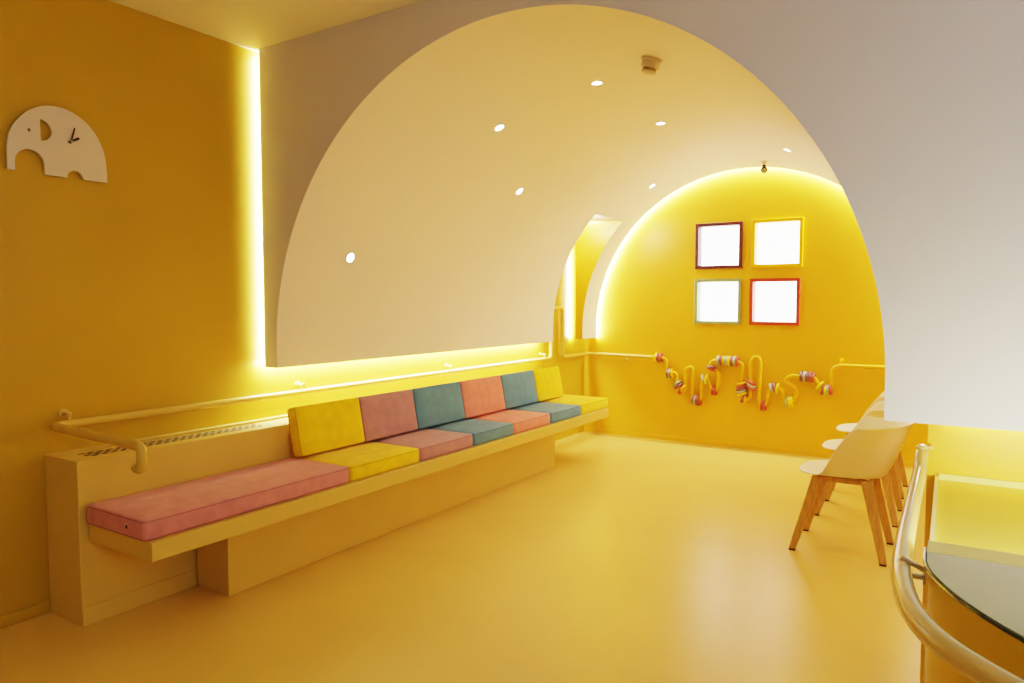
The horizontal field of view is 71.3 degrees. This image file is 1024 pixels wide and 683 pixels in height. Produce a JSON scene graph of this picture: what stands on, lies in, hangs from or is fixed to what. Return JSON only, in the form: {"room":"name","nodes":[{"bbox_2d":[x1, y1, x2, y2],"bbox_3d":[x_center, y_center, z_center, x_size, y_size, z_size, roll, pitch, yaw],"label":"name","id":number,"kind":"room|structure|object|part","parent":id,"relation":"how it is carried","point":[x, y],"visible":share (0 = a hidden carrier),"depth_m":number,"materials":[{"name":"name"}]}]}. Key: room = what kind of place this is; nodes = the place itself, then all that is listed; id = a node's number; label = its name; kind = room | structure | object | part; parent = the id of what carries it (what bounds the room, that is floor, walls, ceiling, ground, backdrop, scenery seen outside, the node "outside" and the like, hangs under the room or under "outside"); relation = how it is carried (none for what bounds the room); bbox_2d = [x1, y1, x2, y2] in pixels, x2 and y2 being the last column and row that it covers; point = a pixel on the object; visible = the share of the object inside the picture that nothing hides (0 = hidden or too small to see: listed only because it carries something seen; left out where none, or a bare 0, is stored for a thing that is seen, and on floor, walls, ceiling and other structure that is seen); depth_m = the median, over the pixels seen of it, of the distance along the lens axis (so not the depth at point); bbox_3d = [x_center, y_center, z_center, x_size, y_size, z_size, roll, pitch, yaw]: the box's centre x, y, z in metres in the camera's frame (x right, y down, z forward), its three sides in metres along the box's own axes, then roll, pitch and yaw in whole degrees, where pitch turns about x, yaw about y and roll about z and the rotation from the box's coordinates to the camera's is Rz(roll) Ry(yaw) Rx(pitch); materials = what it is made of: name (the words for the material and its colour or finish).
{"room":"children's waiting room","nodes":[
{"label":"children's waiting room","id":0,"kind":"room"},
{"bbox_2d":[110,0,423,52],"bbox_3d":[0.641,-1.595,1.877,6.220,0.100,10.200,2,4,33],"label":"ceiling","id":1,"kind":"structure","parent":0,"point":[254,25],"depth_m":3.58,"materials":[{"name":"beige paint"}]},
{"bbox_2d":[0,0,584,615],"bbox_3d":[-1.942,-0.210,3.581,0.120,2.857,9.948,2,4,33],"label":"wall","id":2,"kind":"structure","parent":0,"point":[142,288],"depth_m":3.54,"materials":[{"name":"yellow paint"}]},
{"bbox_2d":[0,600,50,628],"bbox_3d":[-3.341,1.318,1.355,0.012,0.055,4.550,2,4,33],"label":"baseboard","id":3,"kind":"structure","parent":2,"relation":"attached to","point":[41,608],"depth_m":3.18,"materials":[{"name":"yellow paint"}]},
{"bbox_2d":[5,106,106,182],"bbox_3d":[-2.051,-0.902,3.227,0.034,0.311,0.419,2,4,33],"label":"wall clock","id":4,"kind":"object","parent":2,"relation":"attached to","point":[71,145],"visible":1,"depth_m":3.23,"materials":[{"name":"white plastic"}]},
{"bbox_2d":[51,306,652,473],"bbox_3d":[-0.325,0.068,5.250,0.816,0.631,5.422,2,4,33],"label":"handrail","id":5,"kind":"object","parent":2,"relation":"attached to","point":[70,426],"visible":0.95,"depth_m":3.92,"materials":[{"name":"yellow metal"}]},
{"bbox_2d":[0,431,926,682],"bbox_3d":[0.663,1.356,2.059,6.200,0.100,10.250,2,4,33],"label":"floor","id":6,"kind":"structure","parent":0,"point":[626,559],"depth_m":3.40,"materials":[{"name":"yellow plastic"}]},
{"bbox_2d":[45,414,295,626],"bbox_3d":[-0.831,0.776,4.983,0.296,0.729,4.310,2,4,33],"label":"radiator cover","id":7,"kind":"object","parent":6,"relation":"on","point":[90,582],"visible":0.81,"depth_m":3.26,"materials":[{"name":"yellow paint"}]},
{"bbox_2d":[77,424,259,455],"bbox_3d":[-1.671,0.490,3.605,0.095,0.001,0.954,2,4,33],"label":"grille","id":8,"kind":"object","parent":7,"relation":"attached to","point":[106,451],"depth_m":3.58,"materials":[{"name":"yellow metal"}]},
{"bbox_2d":[89,408,607,595],"bbox_3d":[-0.489,0.925,4.812,0.486,0.450,4.302,2,4,33],"label":"bench","id":9,"kind":"object","parent":6,"relation":"on","point":[238,553],"visible":0.72,"depth_m":3.96,"materials":[{"name":"yellow paint"}]},
{"bbox_2d":[87,457,348,541],"bbox_3d":[-1.361,0.728,3.459,0.456,0.096,1.137,2,4,33],"label":"seat cushion","id":10,"kind":"object","parent":9,"relation":"on","point":[149,515],"visible":1,"depth_m":3.25,"materials":[{"name":"pink fabric"}]},
{"bbox_2d":[296,441,418,481],"bbox_3d":[-0.898,0.686,4.181,0.456,0.097,0.573,2,4,33],"label":"seat cushion","id":11,"kind":"object","parent":9,"relation":"on","point":[365,459],"visible":0.71,"depth_m":4.07,"materials":[{"name":"yellow fabric"}]},
{"bbox_2d":[287,398,364,456],"bbox_3d":[-1.083,0.496,4.189,0.126,0.284,0.498,2,4,33],"label":"cushion","id":12,"kind":"object","parent":11,"relation":"on","point":[326,426],"visible":1,"depth_m":4.11,"materials":[{"name":"yellow fabric"}]},
{"bbox_2d":[371,428,472,461],"bbox_3d":[-0.594,0.660,4.655,0.456,0.097,0.549,2,4,33],"label":"seat cushion","id":13,"kind":"object","parent":9,"relation":"on","point":[431,443],"visible":0.73,"depth_m":4.55,"materials":[{"name":"fabric"}]},
{"bbox_2d":[357,389,417,441],"bbox_3d":[-0.813,0.473,4.610,0.126,0.284,0.499,2,4,33],"label":"cushion","id":14,"kind":"object","parent":13,"relation":"on","point":[383,415],"visible":0.81,"depth_m":4.56,"materials":[{"name":"fabric"}]},
{"bbox_2d":[427,418,512,445],"bbox_3d":[-0.310,0.635,5.098,0.456,0.097,0.502,2,4,33],"label":"seat cushion","id":15,"kind":"object","parent":9,"relation":"on","point":[482,431],"visible":0.74,"depth_m":4.99,"materials":[{"name":"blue fabric"}]},
{"bbox_2d":[411,382,464,429],"bbox_3d":[-0.534,0.448,5.045,0.126,0.284,0.532,2,4,33],"label":"cushion","id":16,"kind":"object","parent":15,"relation":"on","point":[439,404],"visible":0.82,"depth_m":4.99,"materials":[{"name":"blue fabric"}]},
{"bbox_2d":[470,409,549,433],"bbox_3d":[-0.028,0.610,5.538,0.456,0.097,0.540,2,4,33],"label":"seat cushion","id":17,"kind":"object","parent":9,"relation":"on","point":[522,421],"visible":0.73,"depth_m":5.43,"materials":[{"name":"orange fabric"}]},
{"bbox_2d":[458,375,504,418],"bbox_3d":[-0.244,0.423,5.497,0.126,0.284,0.539,2,4,33],"label":"cushion","id":18,"kind":"object","parent":17,"relation":"on","point":[480,396],"visible":0.84,"depth_m":5.44,"materials":[{"name":"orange fabric"}]},
{"bbox_2d":[509,402,580,423],"bbox_3d":[0.261,0.585,5.988,0.456,0.097,0.526,2,4,33],"label":"seat cushion","id":19,"kind":"object","parent":9,"relation":"on","point":[557,411],"visible":0.74,"depth_m":5.88,"materials":[{"name":"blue fabric"}]},
{"bbox_2d":[499,370,537,408],"bbox_3d":[0.040,0.398,5.939,0.126,0.284,0.508,2,4,33],"label":"cushion","id":20,"kind":"object","parent":19,"relation":"on","point":[519,388],"visible":0.86,"depth_m":5.89,"materials":[{"name":"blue fabric"}]},
{"bbox_2d":[539,395,607,414],"bbox_3d":[0.549,0.559,6.438,0.456,0.097,0.541,2,4,33],"label":"seat cushion","id":21,"kind":"object","parent":9,"relation":"on","point":[588,404],"visible":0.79,"depth_m":6.33,"materials":[{"name":"yellow fabric"}]},
{"bbox_2d":[533,366,562,401],"bbox_3d":[0.299,0.375,6.343,0.126,0.284,0.450,2,4,33],"label":"cushion","id":22,"kind":"object","parent":21,"relation":"on","point":[548,383],"visible":0.9,"depth_m":6.29,"materials":[{"name":"yellow fabric"}]},
{"bbox_2d":[788,417,913,566],"bbox_3d":[1.953,0.809,4.086,0.600,0.764,0.477,2,4,33],"label":"shell chair","id":23,"kind":"object","parent":6,"relation":"on","point":[870,450],"visible":0.99,"depth_m":3.90,"materials":[{"name":"beige plastic"}]},
{"bbox_3d":[1.680,0.972,4.074,0.187,0.424,0.057,1,3,9],"label":"leg","id":24,"kind":"part","parent":23,"relation":"part of","materials":[{"name":"brown wood"}]},
{"bbox_3d":[1.857,0.957,4.351,0.057,0.424,0.187,-2,4,-34],"label":"leg","id":25,"kind":"part","parent":23,"relation":"part of","materials":[{"name":"brown wood"}]},
{"bbox_3d":[1.918,0.772,4.106,0.300,0.028,0.286,2,4,33],"label":"under frame","id":26,"kind":"part","parent":23,"relation":"part of","materials":[{"name":"brown wood"}]},
{"bbox_3d":[1.973,0.981,3.888,0.060,0.428,0.168,-2,4,-30],"label":"leg","id":27,"kind":"part","parent":23,"relation":"part of","materials":[{"name":"brown wood"}]},
{"bbox_3d":[2.150,0.965,4.163,0.168,0.428,0.060,0,3,5],"label":"leg","id":28,"kind":"part","parent":23,"relation":"part of","materials":[{"name":"brown wood"}]},
{"bbox_2d":[815,401,902,527],"bbox_3d":[2.373,0.772,4.747,0.600,0.764,0.477,2,4,33],"label":"shell chair","id":29,"kind":"object","parent":6,"relation":"on","point":[889,481],"visible":0.18,"depth_m":4.72,"materials":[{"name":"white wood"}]},
{"bbox_3d":[2.101,0.935,4.736,0.187,0.424,0.057,1,3,9],"label":"leg","id":30,"kind":"part","parent":29,"relation":"part of","materials":[{"name":"brown wood"}]},
{"bbox_3d":[2.278,0.919,5.012,0.057,0.424,0.187,-2,4,-34],"label":"leg","id":31,"kind":"part","parent":29,"relation":"part of","materials":[{"name":"brown wood"}]},
{"bbox_3d":[2.394,0.943,4.549,0.060,0.428,0.168,-2,4,-30],"label":"leg","id":32,"kind":"part","parent":29,"relation":"part of","materials":[{"name":"brown wood"}]},
{"bbox_3d":[2.571,0.928,4.825,0.168,0.428,0.060,0,3,5],"label":"leg","id":33,"kind":"part","parent":29,"relation":"part of","materials":[{"name":"brown wood"}]},
{"bbox_2d":[833,391,907,498],"bbox_3d":[2.761,0.736,5.389,0.600,0.764,0.477,2,4,33],"label":"shell chair","id":34,"kind":"object","parent":6,"relation":"on","point":[899,464],"visible":0.18,"depth_m":5.45,"materials":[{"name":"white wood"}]},
{"bbox_3d":[2.781,0.907,5.191,0.060,0.428,0.168,-2,4,-30],"label":"leg","id":35,"kind":"part","parent":34,"relation":"part of","materials":[{"name":"brown wood"}]},
{"bbox_3d":[2.958,0.892,5.466,0.168,0.428,0.060,0,3,5],"label":"leg","id":36,"kind":"part","parent":34,"relation":"part of","materials":[{"name":"brown wood"}]},
{"bbox_2d":[923,473,1023,682],"bbox_3d":[1.611,0.900,1.333,1.499,0.893,1.863,2,4,33],"label":"reception desk","id":37,"kind":"object","parent":6,"relation":"on","point":[973,557],"visible":1,"depth_m":1.42,"materials":[{"name":"paint"}]},
{"bbox_3d":[1.204,0.899,2.061,0.010,0.812,1.077,2,4,31],"label":"panel","id":38,"kind":"part","parent":37,"relation":"part of","materials":[{"name":"yellow paint"}]},
{"bbox_2d":[890,444,1023,682],"bbox_3d":[1.119,0.487,1.266,0.888,0.126,2.443,0,3,-4],"label":"handrail","id":39,"kind":"object","parent":37,"relation":"attached to","point":[973,666],"visible":0.98,"depth_m":1.29,"materials":[{"name":"white metal"}]},
{"bbox_3d":[1.171,0.945,0.797,0.399,0.864,1.641,-2,4,-30],"label":"panel","id":40,"kind":"part","parent":37,"relation":"part of","materials":[{"name":"paint"}]},
{"bbox_2d":[925,570,1023,655],"bbox_3d":[1.321,0.498,0.859,1.452,0.020,0.779,2,4,33],"label":"countertop","id":41,"kind":"structure","parent":37,"relation":"on","point":[998,634],"depth_m":1.22,"materials":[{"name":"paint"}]},
{"bbox_2d":[259,0,1023,431],"bbox_3d":[2.178,-0.756,4.260,5.944,1.842,4.145,2,4,33],"label":"arched ceiling","id":42,"kind":"structure","parent":0,"point":[380,144],"depth_m":3.77,"materials":[{"name":"beige paint"}]},
{"bbox_2d":[345,252,354,263],"bbox_3d":[-1.003,-0.520,4.426,0.031,0.072,0.076,2,4,33],"label":"recessed light","id":43,"kind":"object","parent":42,"relation":"in","point":[350,256],"visible":1,"depth_m":4.42,"materials":[{"name":"white"}]},
{"bbox_2d":[494,124,504,131],"bbox_3d":[-0.080,-1.342,4.479,0.068,0.039,0.076,3,4,38],"label":"recessed light","id":44,"kind":"object","parent":42,"relation":"in","point":[499,127],"visible":1,"depth_m":4.48,"materials":[{"name":"white"}]},
{"bbox_2d":[515,187,523,194],"bbox_3d":[0.056,-1.128,5.356,0.057,0.056,0.076,2,4,28],"label":"recessed light","id":45,"kind":"object","parent":42,"relation":"in","point":[520,190],"visible":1,"depth_m":5.35,"materials":[{"name":"white"}]},
{"bbox_2d":[590,81,603,85],"bbox_3d":[0.494,-1.502,4.149,0.076,0.009,0.076,2,4,26],"label":"recessed light","id":46,"kind":"object","parent":42,"relation":"in","point":[595,83],"visible":1,"depth_m":4.15,"materials":[{"name":"white"}]},
{"bbox_2d":[641,56,662,75],"bbox_3d":[0.704,-1.393,3.601,0.109,0.093,0.108,-3,4,-40],"label":"smoke detector","id":47,"kind":"object","parent":42,"relation":"attached to","point":[650,65],"visible":1,"depth_m":3.57,"materials":[{"name":"white plastic"}]},
{"bbox_2d":[761,161,767,172],"bbox_3d":[2.215,-1.531,6.268,0.061,0.101,0.066,2,4,33],"label":"security camera","id":48,"kind":"object","parent":42,"relation":"attached to","point":[764,169],"visible":1,"depth_m":6.25,"materials":[{"name":"white plastic"}]},
{"bbox_2d":[584,167,927,461],"bbox_3d":[2.257,-0.397,6.888,3.620,2.857,0.160,2,4,33],"label":"wall","id":49,"kind":"structure","parent":0,"point":[646,303],"depth_m":6.82,"materials":[{"name":"yellow paint"}]},
{"bbox_2d":[694,278,741,324],"bbox_3d":[2.031,-0.391,6.993,0.455,0.442,0.148,2,4,33],"label":"window","id":50,"kind":"structure","parent":49,"relation":"in","point":[716,301],"depth_m":7.02,"materials":[{"name":"glass"}]},
{"bbox_3d":[2.055,-0.393,7.030,0.395,0.382,0.010,2,4,33],"label":"pane","id":51,"kind":"part","parent":50,"relation":"part of","materials":[{"name":"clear glass"}]},
{"bbox_2d":[695,221,742,268],"bbox_3d":[2.033,-0.930,6.962,0.454,0.442,0.148,2,4,33],"label":"window","id":52,"kind":"structure","parent":49,"relation":"in","point":[717,245],"depth_m":6.99,"materials":[{"name":"paint"}]},
{"bbox_3d":[2.056,-0.932,6.999,0.394,0.382,0.010,2,4,33],"label":"pane","id":53,"kind":"part","parent":52,"relation":"part of","materials":[{"name":"clear glass"}]},
{"bbox_2d":[652,353,844,410],"bbox_3d":[2.193,0.386,6.815,1.801,0.528,0.106,2,4,33],"label":"bead maze","id":54,"kind":"object","parent":49,"relation":"attached to","point":[721,360],"visible":1,"depth_m":6.77,"materials":[{"name":"paint"}]},
{"bbox_2d":[584,427,913,466],"bbox_3d":[2.220,1.011,6.891,3.400,0.045,0.010,2,4,33],"label":"baseboard","id":55,"kind":"structure","parent":49,"relation":"attached to","point":[614,432],"depth_m":7.01,"materials":[{"name":"yellow paint"}]},
{"bbox_2d":[749,278,800,325],"bbox_3d":[2.479,-0.374,6.707,0.450,0.437,0.148,2,4,33],"label":"window","id":56,"kind":"structure","parent":49,"relation":"in","point":[772,301],"depth_m":6.73,"materials":[{"name":"glass"}]},
{"bbox_3d":[2.503,-0.376,6.744,0.390,0.377,0.010,2,4,33],"label":"pane","id":57,"kind":"part","parent":56,"relation":"part of","materials":[{"name":"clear glass"}]},
{"bbox_2d":[751,217,803,267],"bbox_3d":[2.490,-0.917,6.669,0.456,0.448,0.148,2,4,33],"label":"window","id":58,"kind":"structure","parent":49,"relation":"in","point":[778,242],"depth_m":6.70,"materials":[{"name":"paint"}]},
{"bbox_3d":[2.514,-0.919,6.706,0.396,0.388,0.010,2,4,33],"label":"pane","id":59,"kind":"part","parent":58,"relation":"part of","materials":[{"name":"clear glass"}]},
{"bbox_2d":[845,364,884,369],"bbox_3d":[3.298,0.202,6.116,0.798,0.083,0.072,2,4,33],"label":"handrail","id":60,"kind":"object","parent":49,"relation":"attached to","point":[846,365],"visible":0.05,"depth_m":6.22,"materials":[{"name":"metal"}]},
{"bbox_2d":[920,424,935,682],"bbox_3d":[2.568,-0.244,4.184,0.024,2.857,4.068,2,4,33],"label":"wall","id":61,"kind":"structure","parent":0,"point":[931,427],"depth_m":2.51,"materials":[{"name":"yellow paint"}]},
{"bbox_2d":[934,425,1023,482],"bbox_3d":[2.593,-0.111,1.816,2.576,2.857,0.100,2,4,33],"label":"wall","id":62,"kind":"structure","parent":0,"point":[966,451],"depth_m":2.43,"materials":[{"name":"yellow paint"}]}
]}

